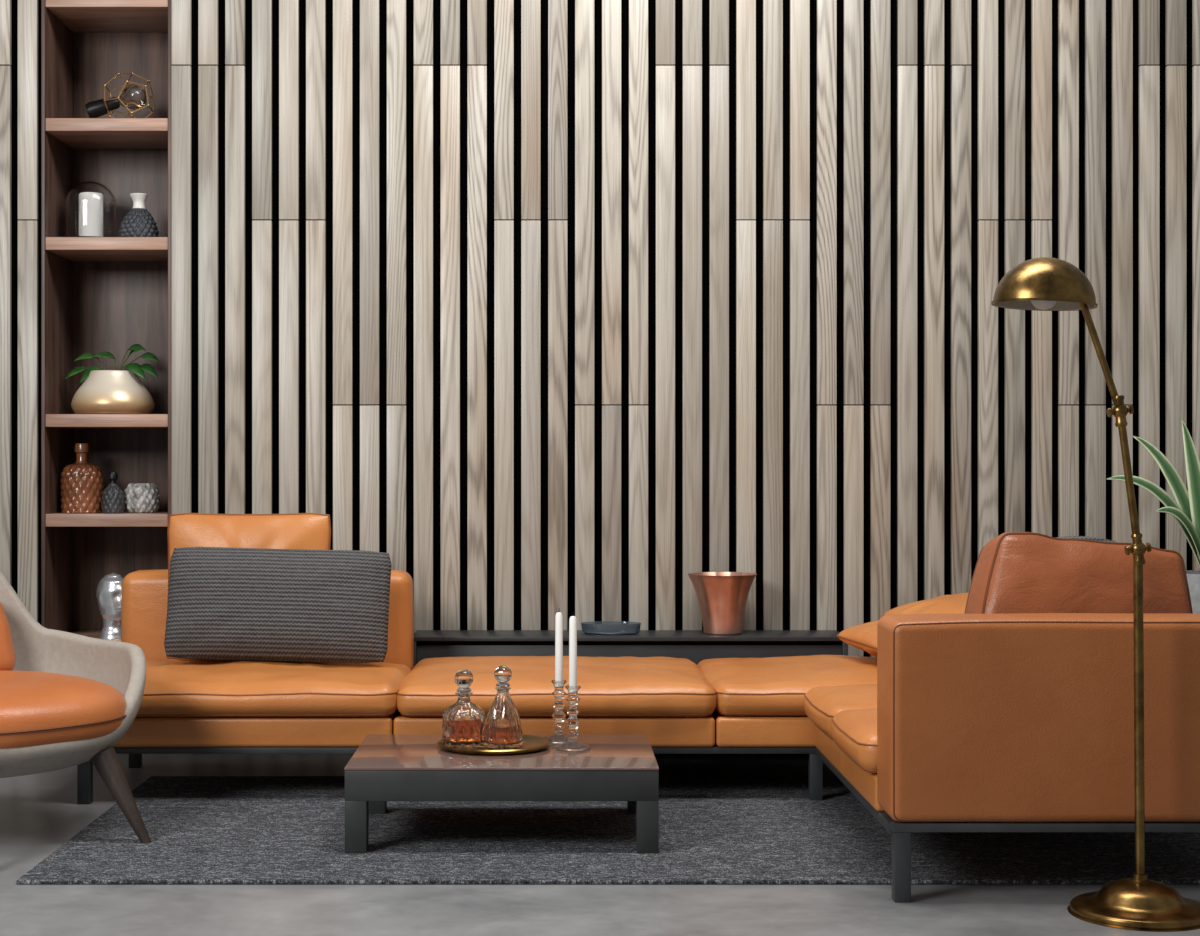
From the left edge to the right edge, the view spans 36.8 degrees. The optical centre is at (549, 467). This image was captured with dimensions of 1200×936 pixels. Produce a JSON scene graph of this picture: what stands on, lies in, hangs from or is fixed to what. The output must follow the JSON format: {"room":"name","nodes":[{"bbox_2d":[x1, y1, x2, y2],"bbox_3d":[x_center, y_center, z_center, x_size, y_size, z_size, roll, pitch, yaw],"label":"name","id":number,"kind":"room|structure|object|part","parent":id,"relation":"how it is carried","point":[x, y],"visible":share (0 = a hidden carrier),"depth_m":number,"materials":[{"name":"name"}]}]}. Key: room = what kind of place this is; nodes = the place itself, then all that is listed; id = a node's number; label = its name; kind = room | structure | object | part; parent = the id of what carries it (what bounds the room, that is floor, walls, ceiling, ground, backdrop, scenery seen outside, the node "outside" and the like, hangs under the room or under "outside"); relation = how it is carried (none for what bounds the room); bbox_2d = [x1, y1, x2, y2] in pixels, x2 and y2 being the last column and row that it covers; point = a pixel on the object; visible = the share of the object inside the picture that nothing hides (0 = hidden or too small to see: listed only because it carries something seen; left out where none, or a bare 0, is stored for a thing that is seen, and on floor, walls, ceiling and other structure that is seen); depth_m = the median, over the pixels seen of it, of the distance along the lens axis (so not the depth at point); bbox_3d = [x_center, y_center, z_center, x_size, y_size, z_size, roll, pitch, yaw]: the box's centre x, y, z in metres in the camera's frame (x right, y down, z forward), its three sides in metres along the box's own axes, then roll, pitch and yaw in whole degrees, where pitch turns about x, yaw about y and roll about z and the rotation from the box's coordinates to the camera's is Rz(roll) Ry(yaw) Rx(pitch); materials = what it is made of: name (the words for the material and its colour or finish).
{"room":"living room","nodes":[
{"label":"living room","id":0,"kind":"room"},
{"bbox_2d":[0,0,1199,656],"bbox_3d":[0.250,-0.650,7.340,10.500,3.500,0.520,0,0,0],"label":"wall","id":1,"kind":"structure","parent":0,"point":[585,308],"depth_m":7.08,"materials":[{"name":"grey wood"}]},
{"bbox_3d":[-2.268,-1.994,7.091,0.288,0.813,0.022,0,0,0],"label":"slat panel","id":2,"kind":"part","parent":1,"relation":"part of","materials":[{"name":"grey wood"}]},
{"bbox_3d":[-2.268,-0.241,7.091,0.288,2.683,0.022,0,0,0],"label":"slat panel","id":3,"kind":"part","parent":1,"relation":"part of","materials":[{"name":"grey wood"}]},
{"bbox_3d":[-2.057,-1.689,7.091,0.076,1.422,0.022,0,0,0],"label":"slat panel","id":4,"kind":"part","parent":1,"relation":"part of","materials":[{"name":"grey wood"}]},
{"bbox_3d":[-2.057,0.063,7.091,0.076,2.074,0.022,0,0,0],"label":"slat panel","id":5,"kind":"part","parent":1,"relation":"part of","materials":[{"name":"grey wood"}]},
{"bbox_3d":[-1.346,-1.994,7.091,0.288,0.813,0.022,0,0,0],"label":"slat panel","id":6,"kind":"part","parent":1,"relation":"part of","materials":[{"name":"grey wood"}]},
{"bbox_3d":[-1.346,-0.241,7.091,0.288,2.683,0.022,0,0,0],"label":"slat panel","id":7,"kind":"part","parent":1,"relation":"part of","materials":[{"name":"grey wood"}]},
{"bbox_3d":[-1.028,-1.689,7.091,0.288,1.422,0.022,0,0,0],"label":"slat panel","id":8,"kind":"part","parent":1,"relation":"part of","materials":[{"name":"grey wood"}]},
{"bbox_3d":[-1.028,0.063,7.091,0.288,2.074,0.022,0,0,0],"label":"slat panel","id":9,"kind":"part","parent":1,"relation":"part of","materials":[{"name":"grey wood"}]},
{"bbox_3d":[-0.710,-1.325,7.091,0.288,2.150,0.022,0,0,0],"label":"slat panel","id":10,"kind":"part","parent":1,"relation":"part of","materials":[{"name":"grey wood"}]},
{"bbox_3d":[-0.710,0.427,7.091,0.288,1.346,0.022,0,0,0],"label":"slat panel","id":11,"kind":"part","parent":1,"relation":"part of","materials":[{"name":"grey wood"}]},
{"bbox_3d":[-0.393,-1.994,7.091,0.288,0.813,0.022,0,0,0],"label":"slat panel","id":12,"kind":"part","parent":1,"relation":"part of","materials":[{"name":"grey wood"}]},
{"bbox_3d":[-0.393,-0.241,7.091,0.288,2.683,0.022,0,0,0],"label":"slat panel","id":13,"kind":"part","parent":1,"relation":"part of","materials":[{"name":"grey wood"}]},
{"bbox_3d":[-0.075,-1.689,7.091,0.288,1.422,0.022,0,0,0],"label":"slat panel","id":14,"kind":"part","parent":1,"relation":"part of","materials":[{"name":"grey wood"}]},
{"bbox_3d":[-0.075,0.063,7.091,0.288,2.074,0.022,0,0,0],"label":"slat panel","id":15,"kind":"part","parent":1,"relation":"part of","materials":[{"name":"grey wood"}]},
{"bbox_3d":[0.243,-1.325,7.091,0.288,2.150,0.022,0,0,0],"label":"slat panel","id":16,"kind":"part","parent":1,"relation":"part of","materials":[{"name":"grey wood"}]},
{"bbox_3d":[0.243,0.427,7.091,0.288,1.346,0.022,0,0,0],"label":"slat panel","id":17,"kind":"part","parent":1,"relation":"part of","materials":[{"name":"grey wood"}]},
{"bbox_3d":[0.560,-1.994,7.091,0.288,0.813,0.022,0,0,0],"label":"slat panel","id":18,"kind":"part","parent":1,"relation":"part of","materials":[{"name":"grey wood"}]},
{"bbox_3d":[0.560,-0.241,7.091,0.288,2.683,0.022,0,0,0],"label":"slat panel","id":19,"kind":"part","parent":1,"relation":"part of","materials":[{"name":"grey wood"}]},
{"bbox_3d":[0.878,-1.689,7.091,0.288,1.422,0.022,0,0,0],"label":"slat panel","id":20,"kind":"part","parent":1,"relation":"part of","materials":[{"name":"grey wood"}]},
{"bbox_3d":[0.878,0.063,7.091,0.288,2.074,0.022,0,0,0],"label":"slat panel","id":21,"kind":"part","parent":1,"relation":"part of","materials":[{"name":"grey wood"}]},
{"bbox_3d":[1.196,-1.325,7.091,0.288,2.150,0.022,0,0,0],"label":"slat panel","id":22,"kind":"part","parent":1,"relation":"part of","materials":[{"name":"grey wood"}]},
{"bbox_3d":[1.196,0.427,7.091,0.288,1.346,0.022,0,0,0],"label":"slat panel","id":23,"kind":"part","parent":1,"relation":"part of","materials":[{"name":"grey wood"}]},
{"bbox_3d":[1.513,-1.994,7.091,0.288,0.813,0.022,0,0,0],"label":"slat panel","id":24,"kind":"part","parent":1,"relation":"part of","materials":[{"name":"grey wood"}]},
{"bbox_3d":[1.513,-0.241,7.091,0.288,2.683,0.022,0,0,0],"label":"slat panel","id":25,"kind":"part","parent":1,"relation":"part of","materials":[{"name":"grey wood"}]},
{"bbox_3d":[1.831,-1.689,7.091,0.288,1.422,0.022,0,0,0],"label":"slat panel","id":26,"kind":"part","parent":1,"relation":"part of","materials":[{"name":"grey wood"}]},
{"bbox_3d":[1.831,0.063,7.091,0.288,2.074,0.022,0,0,0],"label":"slat panel","id":27,"kind":"part","parent":1,"relation":"part of","materials":[{"name":"grey wood"}]},
{"bbox_3d":[2.148,-1.325,7.091,0.288,2.150,0.022,0,0,0],"label":"slat panel","id":28,"kind":"part","parent":1,"relation":"part of","materials":[{"name":"grey wood"}]},
{"bbox_3d":[2.148,0.427,7.091,0.288,1.346,0.022,0,0,0],"label":"slat panel","id":29,"kind":"part","parent":1,"relation":"part of","materials":[{"name":"grey wood"}]},
{"bbox_3d":[2.466,-1.994,7.091,0.288,0.813,0.022,0,0,0],"label":"slat panel","id":30,"kind":"part","parent":1,"relation":"part of","materials":[{"name":"grey wood"}]},
{"bbox_3d":[2.466,-0.241,7.091,0.288,2.683,0.022,0,0,0],"label":"slat panel","id":31,"kind":"part","parent":1,"relation":"part of","materials":[{"name":"grey wood"}]},
{"bbox_2d":[0,754,1199,935],"bbox_3d":[0.250,1.150,3.050,10.500,0.100,9.100,0,0,0],"label":"floor","id":32,"kind":"structure","parent":0,"point":[40,812],"depth_m":4.59,"materials":[{"name":"concrete"}]},
{"bbox_2d":[0,570,150,843],"bbox_3d":[-1.721,0.641,5.407,1.072,0.918,0.995,0,0,44],"label":"lounge armchair","id":33,"kind":"object","parent":32,"relation":"on","point":[67,698],"visible":1,"depth_m":5.25,"materials":[{"name":"beige fabric"}]},
{"bbox_2d":[0,602,15,670],"bbox_3d":[-1.929,0.505,5.607,0.241,0.310,0.530,0,0,44],"label":"cushion","id":34,"kind":"object","parent":33,"relation":"on","point":[7,654],"depth_m":5.71,"materials":[{"name":"orange leather"}]},
{"bbox_3d":[-1.681,0.728,5.368,0.800,0.208,0.750,0,0,44],"label":"seat","id":35,"kind":"part","parent":33,"relation":"part of","materials":[{"name":"orange leather"}]},
{"bbox_3d":[-1.253,0.960,5.248,0.198,0.281,0.073,0,0,27],"label":"leg","id":36,"kind":"part","parent":33,"relation":"part of","materials":[{"name":"brown wood"}]},
{"bbox_2d":[41,0,172,641],"bbox_3d":[-1.744,-0.625,7.299,0.512,3.450,0.442,0,0,0],"label":"shelving unit","id":37,"kind":"object","parent":32,"relation":"on","point":[112,295],"visible":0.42,"depth_m":7.47,"materials":[{"name":"brown wood"}]},
{"bbox_3d":[-1.993,-0.625,7.299,0.014,3.450,0.442,0,0,0],"label":"panel","id":38,"kind":"part","parent":37,"relation":"part of","materials":[{"name":"brown wood"}]},
{"bbox_2d":[60,443,103,512],"bbox_3d":[-1.885,0.040,7.250,0.169,0.283,0.169,0,0,0],"label":"glass bottle","id":39,"kind":"object","parent":37,"relation":"on","point":[81,487],"visible":0.93,"depth_m":7.19,"materials":[{"name":"brown glass"}]},
{"bbox_2d":[65,181,116,236],"bbox_3d":[-1.849,-1.032,7.250,0.212,0.245,0.212,0,0,0],"label":"glass cloche","id":40,"kind":"object","parent":37,"relation":"on","point":[90,206],"visible":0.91,"depth_m":7.17,"materials":[{"name":"clear glass"}]},
{"bbox_3d":[-1.744,0.702,7.292,0.483,0.050,0.415,0,0,0],"label":"shelf","id":41,"kind":"part","parent":37,"relation":"part of","materials":[{"name":"brown wood"}]},
{"bbox_3d":[-1.744,0.206,7.292,0.483,0.050,0.415,0,0,0],"label":"shelf","id":42,"kind":"part","parent":37,"relation":"part of","materials":[{"name":"brown wood"}]},
{"bbox_3d":[-1.744,-0.187,7.292,0.483,0.050,0.415,0,0,0],"label":"shelf","id":43,"kind":"part","parent":37,"relation":"part of","materials":[{"name":"brown wood"}]},
{"bbox_3d":[-1.744,-0.884,7.292,0.483,0.050,0.415,0,0,0],"label":"shelf","id":44,"kind":"part","parent":37,"relation":"part of","materials":[{"name":"brown wood"}]},
{"bbox_3d":[-1.744,-1.352,7.292,0.483,0.050,0.415,0,0,0],"label":"shelf","id":45,"kind":"part","parent":37,"relation":"part of","materials":[{"name":"brown wood"}]},
{"bbox_3d":[-1.744,-1.840,7.292,0.483,0.050,0.415,0,0,0],"label":"shelf","id":46,"kind":"part","parent":37,"relation":"part of","materials":[{"name":"brown wood"}]},
{"bbox_2d":[96,573,123,639],"bbox_3d":[-1.738,0.546,7.152,0.133,0.262,0.133,0,0,-1],"label":"head sculpture","id":47,"kind":"object","parent":37,"relation":"on","point":[109,589],"visible":0.75,"depth_m":7.10,"materials":[{"name":"silver metal"}]},
{"bbox_2d":[71,370,153,413],"bbox_3d":[-1.765,-0.301,7.270,0.327,0.180,0.327,0,0,0],"label":"bowl planter","id":48,"kind":"object","parent":37,"relation":"on","point":[103,391],"visible":0.84,"depth_m":7.15,"materials":[{"name":"metal"}]},
{"bbox_2d":[64,344,158,383],"bbox_3d":[-1.764,-0.421,7.259,0.384,0.167,0.109,0,0,0],"label":"leafy houseplant","id":49,"kind":"object","parent":48,"relation":"in","point":[136,368],"visible":0.96,"depth_m":7.26,"materials":[{"name":"green plant"}]},
{"bbox_2d":[101,471,124,512],"bbox_3d":[-1.748,0.097,7.200,0.093,0.169,0.093,0,0,0],"label":"bottle","id":50,"kind":"object","parent":37,"relation":"on","point":[112,501],"visible":0.99,"depth_m":7.17,"materials":[{"name":"ceramic"}]},
{"bbox_2d":[85,72,153,117],"bbox_3d":[-1.719,-1.486,7.226,0.274,0.217,0.186,0,0,-27],"label":"lamp","id":51,"kind":"object","parent":37,"relation":"on","point":[134,96],"visible":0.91,"depth_m":7.21,"materials":[{"name":"gold metal"}]},
{"bbox_2d":[85,97,119,117],"bbox_3d":[-1.796,-1.446,7.221,0.137,0.089,0.072,0,0,0],"label":"socket","id":52,"kind":"object","parent":51,"relation":"attached to","point":[95,109],"depth_m":7.20,"materials":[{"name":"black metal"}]},
{"bbox_3d":[-1.680,-1.494,7.244,0.118,0.099,0.100,0,0,0],"label":"bulb","id":53,"kind":"part","parent":51,"relation":"part of","materials":[{"name":"clear glass"}]},
{"bbox_3d":[-1.744,-0.625,7.510,0.484,3.450,0.020,0,0,0],"label":"panel","id":54,"kind":"part","parent":37,"relation":"part of","materials":[{"name":"brown wood"}]},
{"bbox_2d":[119,193,158,236],"bbox_3d":[-1.649,-1.003,7.220,0.158,0.190,0.157,0,0,-38],"label":"bud vase","id":55,"kind":"object","parent":37,"relation":"on","point":[138,222],"visible":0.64,"depth_m":7.17,"materials":[{"name":"ceramic"}]},
{"bbox_2d":[124,483,159,512],"bbox_3d":[-1.648,0.122,7.270,0.145,0.120,0.145,0,0,0],"label":"jar","id":56,"kind":"object","parent":37,"relation":"on","point":[138,497],"visible":0.95,"depth_m":7.22,"materials":[{"name":"grey ceramic"}]},
{"bbox_3d":[-1.496,-0.625,7.299,0.014,3.450,0.442,0,0,0],"label":"panel","id":57,"kind":"part","parent":37,"relation":"part of","materials":[{"name":"brown wood"}]},
{"bbox_2d":[16,776,1199,883],"bbox_3d":[0.595,1.094,5.555,4.010,0.012,1.610,0,0,0],"label":"rug","id":58,"kind":"object","parent":32,"relation":"on","point":[201,829],"visible":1,"depth_m":5.17,"materials":[{"name":"grey carpet"}]},
{"bbox_2d":[344,734,658,852],"bbox_3d":[-0.137,0.967,5.400,0.889,0.242,0.640,0,0,0],"label":"coffee table","id":59,"kind":"object","parent":58,"relation":"on","point":[384,768],"visible":0.97,"depth_m":5.08,"materials":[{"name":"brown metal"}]},
{"bbox_3d":[-0.549,1.014,5.112,0.062,0.148,0.062,0,0,0],"label":"leg","id":60,"kind":"part","parent":59,"relation":"part of","materials":[{"name":"grey paint"}]},
{"bbox_3d":[-0.549,1.014,5.688,0.062,0.148,0.062,0,0,0],"label":"leg","id":61,"kind":"part","parent":59,"relation":"part of","materials":[{"name":"grey paint"}]},
{"bbox_2d":[437,734,550,754],"bbox_3d":[-0.170,0.837,5.450,0.344,0.018,0.344,0,0,0],"label":"round tray","id":62,"kind":"object","parent":59,"relation":"on","point":[530,743],"visible":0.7,"depth_m":5.37,"materials":[{"name":"gold metal"}]},
{"bbox_2d":[442,669,485,747],"bbox_3d":[-0.260,0.724,5.450,0.126,0.231,0.126,0,0,-14],"label":"decanter","id":63,"kind":"object","parent":62,"relation":"on","point":[463,722],"visible":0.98,"depth_m":5.40,"materials":[{"name":"clear glass"}]},
{"bbox_2d":[484,665,522,748],"bbox_3d":[-0.142,0.718,5.430,0.119,0.245,0.119,0,0,0],"label":"decanter","id":64,"kind":"object","parent":62,"relation":"on","point":[503,730],"visible":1,"depth_m":5.40,"materials":[{"name":"clear glass"}]},
{"bbox_2d":[545,680,568,743],"bbox_3d":[0.028,0.751,5.560,0.105,0.190,0.105,0,0,0],"label":"candlestick","id":65,"kind":"object","parent":59,"relation":"on","point":[558,715],"visible":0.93,"depth_m":5.55,"materials":[{"name":"clear glass"}]},
{"bbox_2d":[555,608,562,680],"bbox_3d":[0.028,0.554,5.560,0.024,0.241,0.024,0,0,0],"label":"taper candle","id":66,"kind":"object","parent":65,"relation":"in","point":[558,617],"visible":1,"depth_m":5.55,"materials":[{"name":"white wax"}]},
{"bbox_2d":[556,685,589,750],"bbox_3d":[0.069,0.751,5.420,0.105,0.190,0.105,0,0,0],"label":"candlestick","id":67,"kind":"object","parent":59,"relation":"on","point":[572,744],"visible":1,"depth_m":5.41,"materials":[{"name":"clear glass"}]},
{"bbox_2d":[569,612,576,685],"bbox_3d":[0.069,0.554,5.420,0.024,0.241,0.024,0,0,0],"label":"taper candle","id":68,"kind":"object","parent":67,"relation":"in","point":[572,621],"visible":1,"depth_m":5.41,"materials":[{"name":"white wax"}]},
{"bbox_3d":[0.276,1.014,5.688,0.062,0.148,0.062,0,0,0],"label":"leg","id":69,"kind":"part","parent":59,"relation":"part of","materials":[{"name":"grey paint"}]},
{"bbox_3d":[0.276,1.014,5.112,0.062,0.148,0.062,0,0,0],"label":"leg","id":70,"kind":"part","parent":59,"relation":"part of","materials":[{"name":"grey paint"}]},
{"bbox_2d":[414,630,847,665],"bbox_3d":[0.300,0.869,6.928,1.648,0.463,0.285,0,0,0],"label":"console shelf","id":71,"kind":"object","parent":32,"relation":"on","point":[696,646],"visible":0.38,"depth_m":6.80,"materials":[{"name":"paint"}]},
{"bbox_3d":[-0.514,0.877,6.928,0.020,0.446,0.285,0,0,0],"label":"panel","id":72,"kind":"part","parent":71,"relation":"part of","materials":[{"name":"paint"}]},
{"bbox_2d":[581,621,640,634],"bbox_3d":[0.234,0.616,6.920,0.232,0.041,0.144,0,0,0],"label":"glass tray","id":73,"kind":"object","parent":71,"relation":"on","point":[594,627],"visible":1,"depth_m":6.87,"materials":[{"name":"glass"}]},
{"bbox_3d":[0.300,0.852,7.059,1.606,0.396,0.018,0,0,0],"label":"panel","id":74,"kind":"part","parent":71,"relation":"part of","materials":[{"name":"paint"}]},
{"bbox_3d":[0.300,0.855,6.808,1.606,0.370,0.015,0,0,0],"label":"panel","id":75,"kind":"part","parent":71,"relation":"part of","materials":[{"name":"paint"}]},
{"bbox_2d":[688,572,756,634],"bbox_3d":[0.662,0.521,6.918,0.268,0.229,0.269,0,0,0],"label":"vase","id":76,"kind":"object","parent":71,"relation":"on","point":[722,597],"visible":1,"depth_m":6.84,"materials":[{"name":"orange metal"}]},
{"bbox_3d":[1.114,0.877,6.928,0.020,0.446,0.285,0,0,0],"label":"panel","id":77,"kind":"part","parent":71,"relation":"part of","materials":[{"name":"paint"}]},
{"bbox_2d":[77,569,1199,901],"bbox_3d":[0.187,0.739,5.663,3.563,0.723,2.248,0,0,0],"label":"sectional sofa","id":78,"kind":"object","parent":32,"relation":"on","point":[1019,722],"visible":0.88,"depth_m":4.68,"materials":[{"name":"orange leather"}]},
{"bbox_3d":[-1.525,1.017,5.905,0.042,0.166,0.042,0,0,0],"label":"leg","id":79,"kind":"part","parent":78,"relation":"part of","materials":[{"name":"grey metal"}]},
{"bbox_3d":[-1.525,1.017,6.620,0.042,0.166,0.042,0,0,0],"label":"leg","id":80,"kind":"part","parent":78,"relation":"part of","materials":[{"name":"grey metal"}]},
{"bbox_2d":[167,513,330,659],"bbox_3d":[-1.085,0.426,6.483,0.590,0.528,0.163,0,0,4],"label":"leather pillow","id":81,"kind":"object","parent":78,"relation":"on","point":[311,531],"visible":0.27,"depth_m":6.47,"materials":[{"name":"orange leather"}]},
{"bbox_3d":[-1.046,0.865,6.317,1.059,0.097,0.885,0,0,0],"label":"seat","id":82,"kind":"part","parent":78,"relation":"part of","materials":[{"name":"orange leather"}]},
{"bbox_3d":[-1.044,0.639,6.680,1.073,0.524,0.214,0,0,0],"label":"backrest","id":83,"kind":"part","parent":78,"relation":"part of","materials":[{"name":"orange leather"}]},
{"bbox_2d":[136,660,410,716],"bbox_3d":[-1.038,0.743,6.215,1.109,0.144,0.756,0,0,0],"label":"seat cushion","id":84,"kind":"object","parent":78,"relation":"on","point":[173,688],"depth_m":5.87,"materials":[{"name":"orange leather"}]},
{"bbox_2d":[164,547,390,662],"bbox_3d":[-0.952,0.478,6.305,0.783,0.401,0.239,0,0,4],"label":"pillow","id":85,"kind":"object","parent":78,"relation":"on","point":[225,603],"visible":1,"depth_m":6.23,"materials":[{"name":"grey fabric"}]},
{"bbox_3d":[0.014,0.865,6.317,1.052,0.097,0.885,0,0,0],"label":"seat","id":86,"kind":"part","parent":78,"relation":"part of","materials":[{"name":"orange leather"}]},
{"bbox_2d":[397,656,715,716],"bbox_3d":[0.021,0.746,6.295,1.078,0.138,0.916,0,0,0],"label":"seat cushion","id":87,"kind":"object","parent":78,"relation":"on","point":[626,686],"depth_m":5.88,"materials":[{"name":"orange leather"}]},
{"bbox_3d":[0.200,0.917,5.646,3.510,0.036,2.187,0,0,0],"label":"frame","id":88,"kind":"part","parent":78,"relation":"part of","materials":[{"name":"grey metal"}]},
{"bbox_3d":[1.252,0.865,6.317,1.416,0.097,0.885,0,0,0],"label":"seat","id":89,"kind":"part","parent":78,"relation":"part of","materials":[{"name":"orange leather"}]},
{"bbox_2d":[698,655,876,715],"bbox_3d":[1.139,0.745,6.305,1.227,0.140,0.896,0,0,0],"label":"seat cushion","id":90,"kind":"object","parent":78,"relation":"on","point":[768,686],"depth_m":5.96,"materials":[{"name":"orange leather"}]},
{"bbox_3d":[0.872,1.011,5.910,0.042,0.154,0.042,0,0,0],"label":"leg","id":91,"kind":"part","parent":78,"relation":"part of","materials":[{"name":"grey metal"}]},
{"bbox_2d":[804,684,876,737],"bbox_3d":[1.280,0.746,5.590,0.945,0.139,0.597,0,0,0],"label":"seat cushion","id":92,"kind":"object","parent":78,"relation":"on","point":[822,702],"depth_m":5.51,"materials":[{"name":"orange leather"}]},
{"bbox_3d":[1.411,0.865,5.319,1.098,0.097,1.107,0,0,0],"label":"seat","id":93,"kind":"part","parent":78,"relation":"part of","materials":[{"name":"orange leather"}]},
{"bbox_2d":[831,708,876,772],"bbox_3d":[1.280,0.743,5.037,0.945,0.144,0.574,0,0,0],"label":"seat cushion","id":94,"kind":"object","parent":78,"relation":"on","point":[854,730],"depth_m":4.93,"materials":[{"name":"orange leather"}]},
{"bbox_2d":[837,620,878,656],"bbox_3d":[1.314,0.610,6.343,0.502,0.143,0.462,0,0,-14],"label":"leather pillow","id":95,"kind":"object","parent":78,"relation":"on","point":[863,637],"visible":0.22,"depth_m":6.32,"materials":[{"name":"orange leather"}]},
{"bbox_2d":[882,593,967,616],"bbox_3d":[1.458,0.515,6.357,0.482,0.148,0.442,0,0,-8],"label":"leather pillow","id":96,"kind":"object","parent":95,"relation":"on","point":[955,603],"visible":0.24,"depth_m":6.32,"materials":[{"name":"orange leather"}]},
{"bbox_3d":[0.893,1.010,4.576,0.042,0.180,0.042,0,0,0],"label":"leg","id":97,"kind":"part","parent":78,"relation":"part of","materials":[{"name":"grey metal"}]},
{"bbox_3d":[1.413,0.641,4.654,1.108,0.520,0.228,0,0,0],"label":"armrest","id":98,"kind":"part","parent":78,"relation":"part of","materials":[{"name":"brown leather"}]},
{"bbox_2d":[964,532,1192,613],"bbox_3d":[1.455,0.438,5.014,0.670,0.520,0.310,0,0,-8],"label":"leather pillow","id":99,"kind":"object","parent":78,"relation":"on","point":[1015,572],"visible":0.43,"depth_m":4.94,"materials":[{"name":"brown leather"}]},
{"bbox_2d":[1056,536,1117,542],"bbox_3d":[1.603,0.461,5.451,0.336,0.508,0.151,0,0,8],"label":"pillow","id":100,"kind":"object","parent":78,"relation":"on","point":[1075,537],"visible":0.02,"depth_m":5.47,"materials":[{"name":"grey fabric"}]},
{"bbox_2d":[991,257,1199,931],"bbox_3d":[1.360,0.291,4.440,0.536,1.619,0.344,0,0,0],"label":"floor lamp","id":101,"kind":"object","parent":32,"relation":"on","point":[1139,903],"visible":1,"depth_m":4.41,"materials":[{"name":"gold metal"}]},
{"bbox_3d":[1.218,-0.446,4.440,0.064,0.112,0.064,0,0,0],"label":"bulb","id":102,"kind":"part","parent":101,"relation":"part of","materials":[{"name":"white glass"}]},
{"bbox_3d":[1.219,-0.456,4.440,0.254,0.125,0.254,0,0,0],"label":"lamp shade","id":103,"kind":"part","parent":101,"relation":"part of","materials":[{"name":"gold metal"}]},
{"bbox_3d":[1.357,-0.282,4.440,0.115,0.289,0.017,0,0,0],"label":"arm","id":104,"kind":"part","parent":101,"relation":"part of","materials":[{"name":"gold metal"}]},
{"bbox_3d":[1.428,0.030,4.440,0.063,0.343,0.019,0,0,0],"label":"arm","id":105,"kind":"part","parent":101,"relation":"part of","materials":[{"name":"gold metal"}]},
{"bbox_2d":[1186,570,1199,613],"bbox_3d":[2.450,0.745,6.720,0.290,0.710,0.290,0,0,0],"label":"planter","id":106,"kind":"object","parent":32,"relation":"on","point":[1193,576],"visible":0.16,"depth_m":6.61,"materials":[{"name":"grey concrete"}]},
{"bbox_2d":[1107,420,1199,567],"bbox_3d":[2.480,0.091,6.595,0.841,0.662,0.452,0,0,0],"label":"leaf plant","id":107,"kind":"object","parent":106,"relation":"in","point":[1186,508],"visible":0.99,"depth_m":6.72,"materials":[{"name":"green plant"}]}
]}

